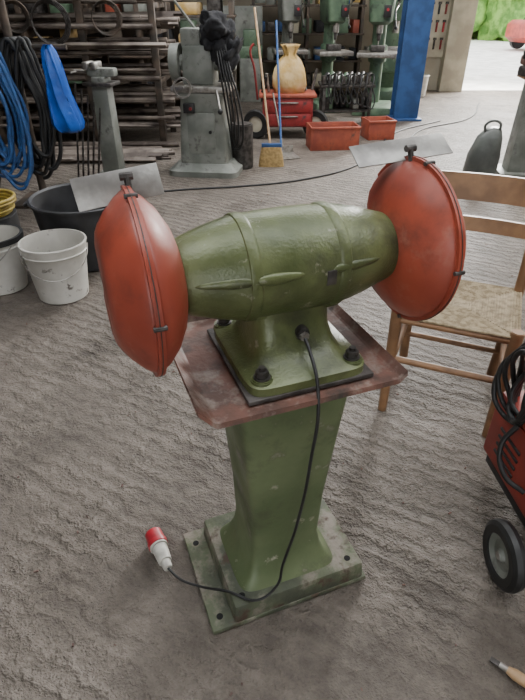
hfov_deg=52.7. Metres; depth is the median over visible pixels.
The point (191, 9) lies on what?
storage shelf
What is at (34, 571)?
debris
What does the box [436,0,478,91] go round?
pillar
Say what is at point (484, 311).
wooden chair
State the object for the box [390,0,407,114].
flange
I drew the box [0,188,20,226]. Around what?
coil
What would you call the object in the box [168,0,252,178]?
machine
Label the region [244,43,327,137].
trolley
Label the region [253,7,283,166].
push broom
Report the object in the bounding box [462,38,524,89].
ground
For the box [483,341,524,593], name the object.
machine
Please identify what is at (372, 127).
crate
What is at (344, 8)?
switch
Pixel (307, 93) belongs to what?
tray
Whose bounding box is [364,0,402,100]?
machine
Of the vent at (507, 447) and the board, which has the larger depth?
the board
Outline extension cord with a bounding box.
[411,102,479,136]
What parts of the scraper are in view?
blade, wood handle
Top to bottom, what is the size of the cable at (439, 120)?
0.015 m
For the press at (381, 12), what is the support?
on the floor at (71, 442)
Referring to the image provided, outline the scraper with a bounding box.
[489,656,524,687]
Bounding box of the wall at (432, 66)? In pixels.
[182,0,440,89]
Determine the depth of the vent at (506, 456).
1.60 m
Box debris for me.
[6,192,521,696]
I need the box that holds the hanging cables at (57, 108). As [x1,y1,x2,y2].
[0,0,84,208]
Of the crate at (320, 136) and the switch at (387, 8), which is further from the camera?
the switch at (387, 8)
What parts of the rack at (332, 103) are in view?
leg, leg, leg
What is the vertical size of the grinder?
1.182 m
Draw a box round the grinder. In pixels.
[69,133,465,634]
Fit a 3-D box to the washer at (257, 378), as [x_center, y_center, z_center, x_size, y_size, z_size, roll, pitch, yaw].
[-0.001,0.052,1.023,0.034,0.003,0.034,-12,35,-17]
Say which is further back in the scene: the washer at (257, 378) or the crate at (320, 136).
the crate at (320, 136)
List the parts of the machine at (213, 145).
lamp arm, door panel, lever, coolant tank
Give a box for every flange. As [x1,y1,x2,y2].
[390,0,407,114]
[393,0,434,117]
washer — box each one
[216,319,231,325]
[253,374,270,382]
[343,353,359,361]
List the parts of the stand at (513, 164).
post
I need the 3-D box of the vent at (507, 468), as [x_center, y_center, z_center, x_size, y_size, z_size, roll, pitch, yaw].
[0.741,0.348,1.635,0.006,0.010,0.120,-2,33,-3]
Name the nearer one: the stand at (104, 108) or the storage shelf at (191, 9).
the stand at (104, 108)
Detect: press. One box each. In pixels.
[272,0,307,57]
[313,0,354,112]
[352,0,400,115]
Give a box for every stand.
[69,61,124,176]
[496,50,524,177]
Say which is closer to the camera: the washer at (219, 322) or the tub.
the washer at (219, 322)
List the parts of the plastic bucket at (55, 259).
handle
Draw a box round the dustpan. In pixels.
[272,93,299,159]
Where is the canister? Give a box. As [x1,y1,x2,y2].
[462,119,502,173]
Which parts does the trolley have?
drawer, drawer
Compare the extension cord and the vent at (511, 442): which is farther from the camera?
the extension cord
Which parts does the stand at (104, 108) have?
post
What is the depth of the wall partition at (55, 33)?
7.73 m
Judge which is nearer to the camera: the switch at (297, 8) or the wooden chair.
the wooden chair
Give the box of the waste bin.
[421,74,429,96]
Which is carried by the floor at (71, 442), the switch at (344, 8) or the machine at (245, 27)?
the machine at (245, 27)
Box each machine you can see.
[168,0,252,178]
[180,6,261,101]
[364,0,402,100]
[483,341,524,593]
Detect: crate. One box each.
[306,121,360,150]
[360,116,396,139]
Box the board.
[427,0,450,56]
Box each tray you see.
[174,304,407,428]
[259,89,316,97]
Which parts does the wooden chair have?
leg, post, seat rail, rush seat, leg, post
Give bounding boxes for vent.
[493,448,511,477]
[496,441,514,470]
[498,434,517,463]
[500,427,520,455]
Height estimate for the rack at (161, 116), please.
1.700 m
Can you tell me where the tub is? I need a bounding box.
[23,183,104,271]
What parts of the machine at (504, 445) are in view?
handle post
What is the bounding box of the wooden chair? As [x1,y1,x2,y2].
[378,170,524,437]
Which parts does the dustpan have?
handle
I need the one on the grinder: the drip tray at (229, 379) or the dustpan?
the drip tray at (229, 379)
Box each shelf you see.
[7,0,236,121]
[320,107,366,111]
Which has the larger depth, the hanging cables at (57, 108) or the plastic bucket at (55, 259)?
the hanging cables at (57, 108)
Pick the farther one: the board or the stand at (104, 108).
the board
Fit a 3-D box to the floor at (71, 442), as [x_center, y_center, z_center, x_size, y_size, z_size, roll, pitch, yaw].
[-1.000,-1.250,4.566,14.000,0.100,13.200,0,33,0]
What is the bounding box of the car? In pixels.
[505,18,524,48]
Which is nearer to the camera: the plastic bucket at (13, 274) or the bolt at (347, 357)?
the bolt at (347, 357)
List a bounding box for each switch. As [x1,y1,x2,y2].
[183,103,194,113]
[294,5,301,15]
[341,5,348,16]
[384,5,391,17]
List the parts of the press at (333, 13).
table arm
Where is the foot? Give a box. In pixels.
[386,115,421,120]
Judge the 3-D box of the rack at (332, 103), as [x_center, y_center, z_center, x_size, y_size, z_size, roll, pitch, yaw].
[1.107,-3.338,7.050,0.713,0.651,0.503,0,33,0]
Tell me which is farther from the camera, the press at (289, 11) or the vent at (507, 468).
the press at (289, 11)
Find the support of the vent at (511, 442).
attached to the machine at (504, 445)
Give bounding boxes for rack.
[0,0,182,143]
[250,0,366,96]
[318,71,375,120]
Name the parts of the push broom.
handle, second handle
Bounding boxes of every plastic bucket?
[0,223,27,295]
[17,229,88,304]
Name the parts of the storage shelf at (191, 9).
post, post, post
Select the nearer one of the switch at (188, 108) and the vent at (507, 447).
the vent at (507, 447)
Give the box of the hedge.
[471,0,524,41]
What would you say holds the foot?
on the floor at (71, 442)
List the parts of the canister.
handle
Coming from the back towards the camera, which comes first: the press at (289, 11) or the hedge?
the hedge
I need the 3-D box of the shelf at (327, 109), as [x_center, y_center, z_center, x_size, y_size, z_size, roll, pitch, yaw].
[1.100,-3.248,7.142,0.640,0.020,0.400,0,33,0]
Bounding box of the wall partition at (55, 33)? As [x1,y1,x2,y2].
[0,2,182,106]
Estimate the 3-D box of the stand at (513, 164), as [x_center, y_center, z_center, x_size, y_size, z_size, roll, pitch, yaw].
[2.909,-2.239,4.764,1.290,1.333,0.670,4,34,7]
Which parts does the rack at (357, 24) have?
post, post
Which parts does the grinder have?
bracket knob, plate, rating plate, bracket knob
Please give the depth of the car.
17.66 m
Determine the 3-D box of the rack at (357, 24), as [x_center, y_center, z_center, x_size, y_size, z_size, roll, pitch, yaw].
[0.750,-5.388,9.025,1.900,1.900,0.420,0,33,0]
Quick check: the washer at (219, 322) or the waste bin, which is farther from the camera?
the waste bin
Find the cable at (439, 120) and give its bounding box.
[164,120,440,191]
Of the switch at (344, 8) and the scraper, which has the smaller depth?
the scraper
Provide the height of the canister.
0.525 m
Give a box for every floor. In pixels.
[0,90,524,699]
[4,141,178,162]
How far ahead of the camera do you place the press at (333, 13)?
7.61 m

